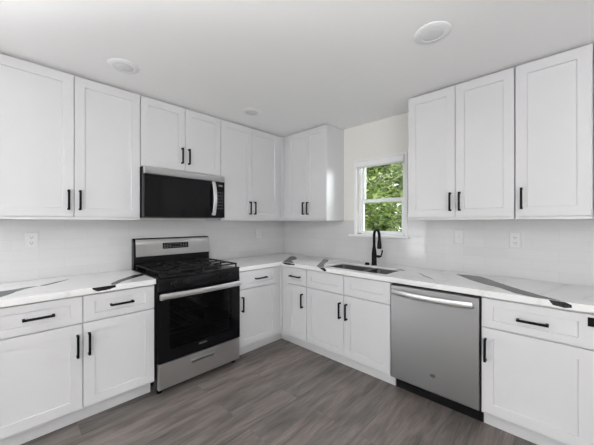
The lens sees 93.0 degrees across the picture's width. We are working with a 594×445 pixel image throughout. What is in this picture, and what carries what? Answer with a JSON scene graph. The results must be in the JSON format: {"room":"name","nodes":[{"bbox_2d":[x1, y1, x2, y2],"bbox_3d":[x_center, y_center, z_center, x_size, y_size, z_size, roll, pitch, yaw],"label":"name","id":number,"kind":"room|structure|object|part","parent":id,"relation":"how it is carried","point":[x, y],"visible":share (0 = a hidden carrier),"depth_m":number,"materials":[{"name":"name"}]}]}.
{"room":"kitchen","nodes":[
{"label":"kitchen","id":0,"kind":"room"},
{"bbox_2d":[9,218,278,282],"bbox_3d":[-2.313,0.128,1.919,0.120,2.445,6.000,0,0,44],"label":"wall","id":1,"kind":"structure","parent":0,"point":[140,218],"depth_m":2.84,"materials":[{"name":"paint"}]},
{"bbox_2d":[25,232,37,248],"bbox_3d":[-2.008,0.135,2.131,0.010,0.120,0.074,0,0,44],"label":"wall outlet","id":2,"kind":"object","parent":1,"relation":"attached to","point":[31,238],"visible":1,"depth_m":2.13,"materials":[{"name":"white plastic"}]},
{"bbox_2d":[0,53,139,219],"bbox_3d":[-1.740,-0.555,2.163,0.367,1.066,0.887,0,0,44],"label":"upper cabinet","id":3,"kind":"object","parent":1,"relation":"attached to","point":[70,144],"visible":1,"depth_m":2.02,"materials":[{"name":"paint"}]},
{"bbox_3d":[-1.794,-0.558,1.909,0.019,1.031,0.443,0,0,44],"label":"door","id":4,"kind":"part","parent":3,"relation":"part of","materials":[{"name":"paint"}]},
{"bbox_3d":[-1.642,-0.164,2.027,0.037,0.146,0.013,0,0,44],"label":"handle","id":5,"kind":"part","parent":3,"relation":"part of","materials":[{"name":"black metal"}]},
{"bbox_3d":[-1.641,-0.031,2.068,0.019,0.018,0.887,0,0,44],"label":"rail","id":6,"kind":"part","parent":3,"relation":"part of","materials":[{"name":"paint"}]},
{"bbox_3d":[-1.597,-0.164,2.075,0.037,0.146,0.013,0,0,44],"label":"handle","id":7,"kind":"part","parent":3,"relation":"part of","materials":[{"name":"black metal"}]},
{"bbox_3d":[-1.486,-0.558,2.229,0.019,1.031,0.438,0,0,44],"label":"door","id":8,"kind":"part","parent":3,"relation":"part of","materials":[{"name":"paint"}]},
{"bbox_2d":[0,219,282,282],"bbox_3d":[-1.197,0.206,2.991,0.008,0.460,2.892,0,0,44],"label":"backsplash","id":9,"kind":"structure","parent":1,"relation":"attached to","point":[65,247],"depth_m":2.44,"materials":[{"name":"white tile"}]},
{"bbox_2d":[140,95,219,175],"bbox_3d":[-1.166,-0.782,2.762,0.367,0.612,0.764,0,0,44],"label":"upper cabinet","id":10,"kind":"object","parent":1,"relation":"attached to","point":[174,137],"visible":0.9,"depth_m":2.61,"materials":[{"name":"paint"}]},
{"bbox_3d":[-1.198,-0.779,2.530,0.019,0.590,0.383,0,0,44],"label":"door","id":11,"kind":"part","parent":10,"relation":"part of","materials":[{"name":"paint"}]},
{"bbox_2d":[139,165,224,218],"bbox_3d":[-1.125,-0.258,2.722,0.460,0.432,0.760,0,0,44],"label":"microwave","id":12,"kind":"object","parent":10,"relation":"attached to","point":[164,192],"visible":1,"depth_m":2.54,"materials":[{"name":"black glass"}]},
{"bbox_3d":[-1.047,-0.228,2.574,0.030,0.360,0.652,0,0,44],"label":"door","id":13,"kind":"part","parent":12,"relation":"part of","materials":[{"name":"black glass"}]},
{"bbox_3d":[-0.810,-0.237,2.759,0.056,0.333,0.037,0,0,44],"label":"handle","id":14,"kind":"part","parent":12,"relation":"part of","materials":[{"name":"silver metal"}]},
{"bbox_3d":[-0.784,-0.228,2.849,0.030,0.360,0.104,0,0,44],"label":"control panel","id":15,"kind":"part","parent":12,"relation":"part of","materials":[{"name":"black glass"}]},
{"bbox_3d":[-1.067,-0.623,2.627,0.037,0.146,0.013,0,0,44],"label":"handle","id":16,"kind":"part","parent":10,"relation":"part of","materials":[{"name":"black metal"}]},
{"bbox_3d":[-1.022,-0.623,2.675,0.037,0.146,0.013,0,0,44],"label":"handle","id":17,"kind":"part","parent":10,"relation":"part of","materials":[{"name":"black metal"}]},
{"bbox_3d":[-0.933,-0.779,2.807,0.019,0.590,0.375,0,0,44],"label":"door","id":18,"kind":"part","parent":10,"relation":"part of","materials":[{"name":"paint"}]},
{"bbox_2d":[205,119,283,220],"bbox_3d":[-0.588,-0.555,3.365,0.367,1.066,0.900,0,0,44],"label":"upper cabinet","id":19,"kind":"object","parent":1,"relation":"attached to","point":[250,159],"depth_m":3.22,"materials":[{"name":"paint"}]},
{"bbox_3d":[-0.662,-0.558,3.090,0.019,1.031,0.398,0,0,44],"label":"door","id":20,"kind":"part","parent":19,"relation":"part of","materials":[{"name":"paint"}]},
{"bbox_3d":[-0.497,-0.031,3.263,0.019,0.018,0.878,0,0,44],"label":"rail","id":21,"kind":"part","parent":19,"relation":"part of","materials":[{"name":"paint"}]},
{"bbox_3d":[-0.380,-0.558,3.384,0.019,1.031,0.409,0,0,44],"label":"door","id":22,"kind":"part","parent":19,"relation":"part of","materials":[{"name":"paint"}]},
{"bbox_3d":[-0.185,-0.555,3.587,0.021,1.066,0.022,0,0,44],"label":"corner filler","id":23,"kind":"part","parent":19,"relation":"part of","materials":[{"name":"white wood"}]},
{"bbox_2d":[257,229,260,237],"bbox_3d":[-0.499,0.145,3.706,0.010,0.120,0.074,0,0,44],"label":"wall outlet","id":24,"kind":"object","parent":1,"relation":"attached to","point":[258,230],"visible":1,"depth_m":3.70,"materials":[{"name":"white plastic"}]},
{"bbox_2d":[20,338,536,444],"bbox_3d":[-0.392,1.400,0.079,5.440,0.100,6.240,0,0,44],"label":"floor","id":25,"kind":"structure","parent":0,"point":[281,391],"depth_m":1.99,"materials":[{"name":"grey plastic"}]},
{"bbox_2d":[0,285,153,444],"bbox_3d":[-1.627,0.913,2.065,0.666,0.872,0.894,0,0,44],"label":"base cabinet","id":26,"kind":"object","parent":25,"relation":"on","point":[64,362],"visible":0.98,"depth_m":1.82,"materials":[{"name":"paint"}]},
{"bbox_3d":[-1.550,0.573,1.692,0.037,0.013,0.146,0,0,44],"label":"handle","id":27,"kind":"part","parent":26,"relation":"part of","materials":[{"name":"black metal"}]},
{"bbox_3d":[-1.575,0.572,1.705,0.019,0.172,0.442,0,0,44],"label":"drawer","id":28,"kind":"part","parent":26,"relation":"part of","materials":[{"name":"paint"}]},
{"bbox_3d":[-1.575,0.947,1.705,0.019,0.557,0.442,0,0,44],"label":"door","id":29,"kind":"part","parent":26,"relation":"part of","materials":[{"name":"paint"}]},
{"bbox_2d":[0,270,155,307],"bbox_3d":[-1.640,0.456,2.058,0.641,0.040,0.933,0,0,44],"label":"countertop","id":30,"kind":"structure","parent":26,"relation":"on","point":[30,291],"depth_m":1.95,"materials":[{"name":"white stone"}]},
{"bbox_3d":[-1.421,0.805,1.826,0.037,0.146,0.013,0,0,44],"label":"handle","id":31,"kind":"part","parent":26,"relation":"part of","materials":[{"name":"black metal"}]},
{"bbox_3d":[-1.378,0.805,1.871,0.037,0.146,0.013,0,0,44],"label":"handle","id":32,"kind":"part","parent":26,"relation":"part of","materials":[{"name":"black metal"}]},
{"bbox_3d":[-1.265,0.572,2.028,0.019,0.172,0.443,0,0,44],"label":"drawer","id":33,"kind":"part","parent":26,"relation":"part of","materials":[{"name":"paint"}]},
{"bbox_3d":[-1.265,0.947,2.028,0.019,0.557,0.443,0,0,44],"label":"door","id":34,"kind":"part","parent":26,"relation":"part of","materials":[{"name":"paint"}]},
{"bbox_3d":[-1.245,0.573,2.009,0.037,0.013,0.146,0,0,44],"label":"handle","id":35,"kind":"part","parent":26,"relation":"part of","materials":[{"name":"black metal"}]},
{"bbox_2d":[132,236,240,393],"bbox_3d":[-1.022,0.750,2.643,0.719,1.200,0.758,0,0,44],"label":"gas stove","id":36,"kind":"object","parent":25,"relation":"on","point":[197,299],"visible":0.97,"depth_m":2.44,"materials":[{"name":"black metal"}]},
{"bbox_3d":[-1.234,0.239,2.859,0.026,0.161,0.729,0,0,44],"label":"steel panel","id":37,"kind":"part","parent":36,"relation":"part of","materials":[{"name":"grey metal"}]},
{"bbox_3d":[-0.973,0.488,2.240,0.034,0.052,0.052,0,0,44],"label":"knob","id":38,"kind":"part","parent":36,"relation":"part of","materials":[{"name":"black plastic"}]},
{"bbox_2d":[132,262,239,279],"bbox_3d":[-1.040,0.434,2.656,0.637,0.020,0.752,0,0,44],"label":"cooktop","id":39,"kind":"object","parent":36,"relation":"in","point":[180,275],"depth_m":2.48,"materials":[{"name":"black metal"}]},
{"bbox_3d":[-0.903,0.488,2.312,0.034,0.052,0.052,0,0,44],"label":"knob","id":40,"kind":"part","parent":36,"relation":"part of","materials":[{"name":"black plastic"}]},
{"bbox_3d":[-0.820,1.202,2.445,0.040,0.196,0.742,0,0,44],"label":"drawer","id":41,"kind":"part","parent":36,"relation":"part of","materials":[{"name":"silver metal"}]},
{"bbox_3d":[-0.822,0.496,2.447,0.042,0.102,0.744,0,0,44],"label":"control panel","id":42,"kind":"part","parent":36,"relation":"part of","materials":[{"name":"black metal"}]},
{"bbox_2d":[157,280,240,364],"bbox_3d":[-0.996,0.822,2.614,0.641,0.544,0.744,0,0,44],"label":"oven","id":43,"kind":"object","parent":36,"relation":"in","point":[192,320],"depth_m":2.38,"materials":[{"name":"black glass"}]},
{"bbox_2d":[239,266,279,354],"bbox_3d":[-0.583,0.913,3.155,0.666,0.872,0.588,0,0,44],"label":"base cabinet","id":44,"kind":"object","parent":25,"relation":"on","point":[259,288],"visible":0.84,"depth_m":2.94,"materials":[{"name":"paint"}]},
{"bbox_3d":[-0.528,0.805,2.757,0.037,0.146,0.013,0,0,44],"label":"handle","id":45,"kind":"part","parent":44,"relation":"part of","materials":[{"name":"black metal"}]},
{"bbox_3d":[-0.401,0.572,2.930,0.019,0.172,0.504,0,0,44],"label":"drawer","id":46,"kind":"part","parent":44,"relation":"part of","materials":[{"name":"paint"}]},
{"bbox_3d":[-0.401,0.947,2.930,0.019,0.557,0.504,0,0,44],"label":"door","id":47,"kind":"part","parent":44,"relation":"part of","materials":[{"name":"paint"}]},
{"bbox_2d":[276,265,287,340],"bbox_3d":[-0.174,0.913,3.227,0.120,0.872,0.112,0,0,44],"label":"cabinet filler","id":48,"kind":"object","parent":25,"relation":"on","point":[281,334],"visible":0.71,"depth_m":3.17,"materials":[{"name":"paint"}]},
{"bbox_2d":[283,266,311,350],"bbox_3d":[0.165,0.913,3.237,0.374,0.872,0.666,0,0,44],"label":"base cabinet","id":49,"kind":"object","parent":25,"relation":"on","point":[294,279],"visible":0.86,"depth_m":3.01,"materials":[{"name":"paint"}]},
{"bbox_3d":[0.002,0.572,2.996,0.272,0.172,0.019,0,0,44],"label":"drawer","id":50,"kind":"part","parent":49,"relation":"part of","materials":[{"name":"paint"}]},
{"bbox_3d":[0.002,0.947,2.996,0.272,0.557,0.019,0,0,44],"label":"door","id":51,"kind":"part","parent":49,"relation":"part of","materials":[{"name":"paint"}]},
{"bbox_3d":[0.047,0.813,2.915,0.013,0.146,0.037,0,0,44],"label":"handle","id":52,"kind":"part","parent":49,"relation":"part of","materials":[{"name":"black metal"}]},
{"bbox_2d":[307,268,395,385],"bbox_3d":[0.630,0.913,2.791,0.906,0.872,0.666,0,0,44],"label":"base cabinet","id":53,"kind":"object","parent":25,"relation":"on","point":[349,317],"visible":0.8,"depth_m":2.53,"materials":[{"name":"paint"}]},
{"bbox_3d":[0.269,0.947,2.740,0.451,0.557,0.019,0,0,44],"label":"door","id":54,"kind":"part","parent":53,"relation":"part of","materials":[{"name":"paint"}]},
{"bbox_3d":[0.269,0.572,2.740,0.451,0.172,0.019,0,0,44],"label":"false drawer","id":55,"kind":"part","parent":53,"relation":"part of","materials":[{"name":"paint"}]},
{"bbox_3d":[0.440,0.810,2.538,0.013,0.146,0.037,0,0,44],"label":"handle","id":56,"kind":"part","parent":53,"relation":"part of","materials":[{"name":"black metal"}]},
{"bbox_3d":[0.597,0.572,2.426,0.446,0.172,0.019,0,0,44],"label":"false drawer","id":57,"kind":"part","parent":53,"relation":"part of","materials":[{"name":"paint"}]},
{"bbox_3d":[0.597,0.947,2.426,0.446,0.557,0.019,0,0,44],"label":"door","id":58,"kind":"part","parent":53,"relation":"part of","materials":[{"name":"paint"}]},
{"bbox_2d":[213,253,593,312],"bbox_3d":[0.688,0.456,2.356,3.591,0.040,1.198,0,0,44],"label":"countertop","id":59,"kind":"structure","parent":53,"relation":"on","point":[550,294],"depth_m":2.10,"materials":[{"name":"white stone"}]},
{"bbox_2d":[330,264,396,273],"bbox_3d":[0.626,0.548,2.724,0.698,0.183,0.381,0,0,44],"label":"sink","id":60,"kind":"object","parent":59,"relation":"in","point":[343,266],"visible":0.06,"depth_m":2.89,"materials":[{"name":"silver metal"}]},
{"bbox_3d":[0.519,0.548,2.827,0.401,0.183,0.381,0,0,44],"label":"bowl","id":61,"kind":"part","parent":60,"relation":"part of","materials":[{"name":"silver metal"}]},
{"bbox_3d":[0.773,0.541,2.583,0.291,0.168,0.381,0,0,44],"label":"bowl","id":62,"kind":"part","parent":60,"relation":"part of","materials":[{"name":"silver metal"}]},
{"bbox_2d":[371,228,382,264],"bbox_3d":[0.814,0.247,2.834,0.083,0.376,0.169,0,0,-13],"label":"faucet","id":63,"kind":"object","parent":59,"relation":"on","point":[375,256],"visible":1,"depth_m":2.86,"materials":[{"name":"black metal"}]},
{"bbox_3d":[0.800,0.152,2.828,0.027,0.186,0.145,0,0,-9],"label":"spout","id":64,"kind":"part","parent":63,"relation":"part of","materials":[{"name":"black metal"}]},
{"bbox_2d":[391,282,483,421],"bbox_3d":[1.153,0.913,2.231,0.609,0.870,0.694,0,0,44],"label":"dishwasher","id":65,"kind":"object","parent":25,"relation":"on","point":[436,335],"visible":0.9,"depth_m":1.99,"materials":[{"name":"silver metal"}]},
{"bbox_3d":[0.933,0.540,2.007,0.551,0.044,0.066,0,0,44],"label":"handle","id":66,"kind":"part","parent":65,"relation":"part of","materials":[{"name":"silver metal"}]},
{"bbox_2d":[482,296,593,444],"bbox_3d":[1.591,0.913,1.870,0.518,0.872,0.666,0,0,44],"label":"base cabinet","id":67,"kind":"object","parent":25,"relation":"on","point":[538,360],"visible":0.95,"depth_m":1.65,"materials":[{"name":"paint"}]},
{"bbox_3d":[1.205,0.817,1.805,0.013,0.146,0.037,0,0,44],"label":"handle","id":68,"kind":"part","parent":67,"relation":"part of","materials":[{"name":"black metal"}]},
{"bbox_3d":[1.372,0.585,1.645,0.146,0.013,0.037,0,0,44],"label":"handle","id":69,"kind":"part","parent":67,"relation":"part of","materials":[{"name":"black metal"}]},
{"bbox_3d":[1.391,0.580,1.664,0.508,0.180,0.019,0,0,44],"label":"drawer","id":70,"kind":"part","parent":67,"relation":"part of","materials":[{"name":"paint"}]},
{"bbox_2d":[588,317,593,326],"bbox_3d":[1.562,0.527,1.483,0.044,0.048,0.006,0,0,44],"label":"handle","id":71,"kind":"object","parent":67,"relation":"attached to","point":[590,320],"visible":1,"depth_m":1.49,"materials":[{"name":"black metal"}]},
{"bbox_2d":[0,0,593,136],"bbox_3d":[-0.392,-1.145,0.079,5.440,0.100,6.240,0,0,44],"label":"ceiling","id":72,"kind":"structure","parent":0,"point":[305,65],"depth_m":1.73,"materials":[{"name":"paint"}]},
{"bbox_2d":[107,58,139,73],"bbox_3d":[-1.211,-1.088,1.971,0.196,0.013,0.196,0,0,44],"label":"recessed light","id":73,"kind":"object","parent":72,"relation":"in","point":[121,65],"visible":1,"depth_m":1.95,"materials":[{"name":"white plastic"}]},
{"bbox_2d":[241,108,260,115],"bbox_3d":[-0.450,-1.088,2.779,0.196,0.013,0.196,0,0,44],"label":"recessed light","id":74,"kind":"object","parent":72,"relation":"in","point":[247,111],"visible":1,"depth_m":2.75,"materials":[{"name":"white plastic"}]},
{"bbox_2d":[414,21,450,43],"bbox_3d":[0.780,-1.088,1.626,0.196,0.013,0.196,0,0,44],"label":"recessed light","id":75,"kind":"object","parent":72,"relation":"in","point":[432,32],"visible":1,"depth_m":1.61,"materials":[{"name":"white plastic"}]},
{"bbox_2d":[297,62,593,286],"bbox_3d":[1.725,0.128,2.288,5.440,2.445,0.120,0,0,44],"label":"wall","id":76,"kind":"structure","parent":0,"point":[388,136],"depth_m":3.09,"materials":[{"name":"paint"}]},
{"bbox_2d":[283,124,343,220],"bbox_3d":[0.173,-0.555,3.436,0.702,1.066,0.367,0,0,44],"label":"upper cabinet","id":77,"kind":"object","parent":76,"relation":"attached to","point":[314,157],"visible":1,"depth_m":3.26,"materials":[{"name":"paint"}]},
{"bbox_3d":[-0.001,-0.558,3.412,0.311,1.031,0.019,0,0,44],"label":"door","id":78,"kind":"part","parent":77,"relation":"part of","materials":[{"name":"paint"}]},
{"bbox_3d":[0.079,-0.031,3.337,0.702,0.018,0.019,0,0,44],"label":"rail","id":79,"kind":"part","parent":77,"relation":"part of","materials":[{"name":"paint"}]},
{"bbox_3d":[0.223,-0.558,3.198,0.300,1.031,0.019,0,0,44],"label":"door","id":80,"kind":"part","parent":77,"relation":"part of","materials":[{"name":"paint"}]},
{"bbox_2d":[348,152,409,238],"bbox_3d":[0.894,-0.272,3.043,0.686,0.858,0.170,0,0,44],"label":"window","id":81,"kind":"structure","parent":76,"relation":"in","point":[361,165],"depth_m":3.04,"materials":[{"name":"white plastic"}]},
{"bbox_3d":[0.870,0.145,3.018,0.686,0.025,0.100,0,0,44],"label":"sill","id":82,"kind":"part","parent":81,"relation":"part of","materials":[{"name":"white paint"}]},
{"bbox_3d":[0.947,-0.443,3.084,0.494,0.443,0.028,0,0,44],"label":"sash","id":83,"kind":"part","parent":81,"relation":"part of","materials":[{"name":"white plastic"}]},
{"bbox_3d":[0.936,-0.275,3.072,0.556,0.820,0.070,0,0,44],"label":"frame","id":84,"kind":"part","parent":81,"relation":"part of","materials":[{"name":"white plastic"}]},
{"bbox_3d":[0.926,-0.069,3.062,0.494,0.385,0.028,0,0,44],"label":"sash","id":85,"kind":"part","parent":81,"relation":"part of","materials":[{"name":"white plastic"}]},
{"bbox_2d":[283,219,593,286],"bbox_3d":[1.124,0.206,2.775,3.642,0.460,0.008,0,0,44],"label":"backsplash","id":86,"kind":"structure","parent":76,"relation":"attached to","point":[558,250],"depth_m":2.39,"materials":[{"name":"white tile"}]},
{"bbox_2d":[454,230,463,243],"bbox_3d":[1.422,0.129,2.472,0.074,0.120,0.016,0,0,44],"label":"light switch","id":87,"kind":"object","parent":76,"relation":"attached to","point":[458,234],"visible":1,"depth_m":2.47,"materials":[{"name":"white plastic"}]},
{"bbox_2d":[408,67,517,219],"bbox_3d":[1.343,-0.555,2.316,0.740,1.066,0.367,0,0,44],"label":"upper cabinet","id":88,"kind":"object","parent":76,"relation":"attached to","point":[461,137],"visible":0.98,"depth_m":2.17,"materials":[{"name":"paint"}]},
{"bbox_3d":[1.113,-0.558,2.345,0.367,1.031,0.019,0,0,44],"label":"door","id":89,"kind":"part","parent":88,"relation":"part of","materials":[{"name":"paint"}]},
{"bbox_3d":[1.204,-0.164,2.220,0.013,0.146,0.037,0,0,44],"label":"handle","id":90,"kind":"part","parent":88,"relation":"part of","materials":[{"name":"black metal"}]},
{"bbox_3d":[1.252,-0.164,2.174,0.013,0.146,0.037,0,0,44],"label":"handle","id":91,"kind":"part","parent":88,"relation":"part of","materials":[{"name":"black metal"}]},
{"bbox_3d":[1.248,-0.031,2.217,0.740,0.018,0.019,0,0,44],"label":"rail","id":92,"kind":"part","parent":88,"relation":"part of","materials":[{"name":"paint"}]},
{"bbox_3d":[1.381,-0.558,2.088,0.367,1.031,0.019,0,0,44],"label":"door","id":93,"kind":"part","parent":88,"relation":"part of","materials":[{"name":"paint"}]},
{"bbox_2d":[509,233,520,247],"bbox_3d":[1.706,0.140,2.204,0.074,0.120,0.010,0,0,44],"label":"wall outlet","id":94,"kind":"object","parent":76,"relation":"attached to","point":[514,238],"visible":1,"depth_m":2.20,"materials":[{"name":"white plastic"}]},
{"bbox_2d":[515,43,592,219],"bbox_3d":[1.748,-0.555,1.928,0.374,1.066,0.367,0,0,44],"label":"upper cabinet","id":95,"kind":"object","parent":76,"relation":"attached to","point":[554,93],"visible":1,"depth_m":1.81,"materials":[{"name":"paint"}]},
{"bbox_3d":[1.524,-0.164,1.914,0.013,0.146,0.037,0,0,44],"label":"handle","id":96,"kind":"part","parent":95,"relation":"part of","materials":[{"name":"black metal"}]},
{"bbox_3d":[1.653,-0.031,1.829,0.374,0.018,0.019,0,0,44],"label":"rail","id":97,"kind":"part","parent":95,"relation":"part of","materials":[{"name":"paint"}]},
{"label":"outside","id":98,"kind":"structure","parent":0,"visible":0},
{"bbox_3d":[10.231,1.800,14.925,50.000,0.100,29.860,0,0,44],"label":"lawn","id":99,"kind":"structure","parent":98,"visible":0},
{"bbox_2d":[365,167,402,230],"bbox_3d":[1.585,-1.015,8.461,3.761,5.541,3.706,0,0,44],"label":"tree","id":100,"kind":"object","parent":99,"relation":"on","point":[375,193],"visible":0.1,"depth_m":8.19,"materials":[{"name":"green plant"}]},
{"bbox_2d":[365,163,402,230],"bbox_3d":[3.969,-2.295,15.655,4.300,8.098,4.513,0,0,2],"label":"tree","id":101,"kind":"object","parent":99,"relation":"on","point":[386,226],"visible":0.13,"depth_m":15.15,"materials":[{"name":"green plant"}]},
{"bbox_2d":[366,165,402,230],"bbox_3d":[8.167,-2.387,24.965,5.425,8.926,5.738,0,0,44],"label":"tree","id":102,"kind":"object","parent":99,"relation":"on","point":[386,179],"visible":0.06,"depth_m":24.38,"materials":[{"name":"green plant"}]},
{"bbox_2d":[377,163,402,230],"bbox_3d":[4.964,-1.756,10.335,3.698,7.020,3.794,0,0,-22],"label":"tree","id":103,"kind":"object","parent":99,"relation":"on","point":[395,166],"visible":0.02,"depth_m":10.78,"materials":[{"name":"green plant"}]}
]}

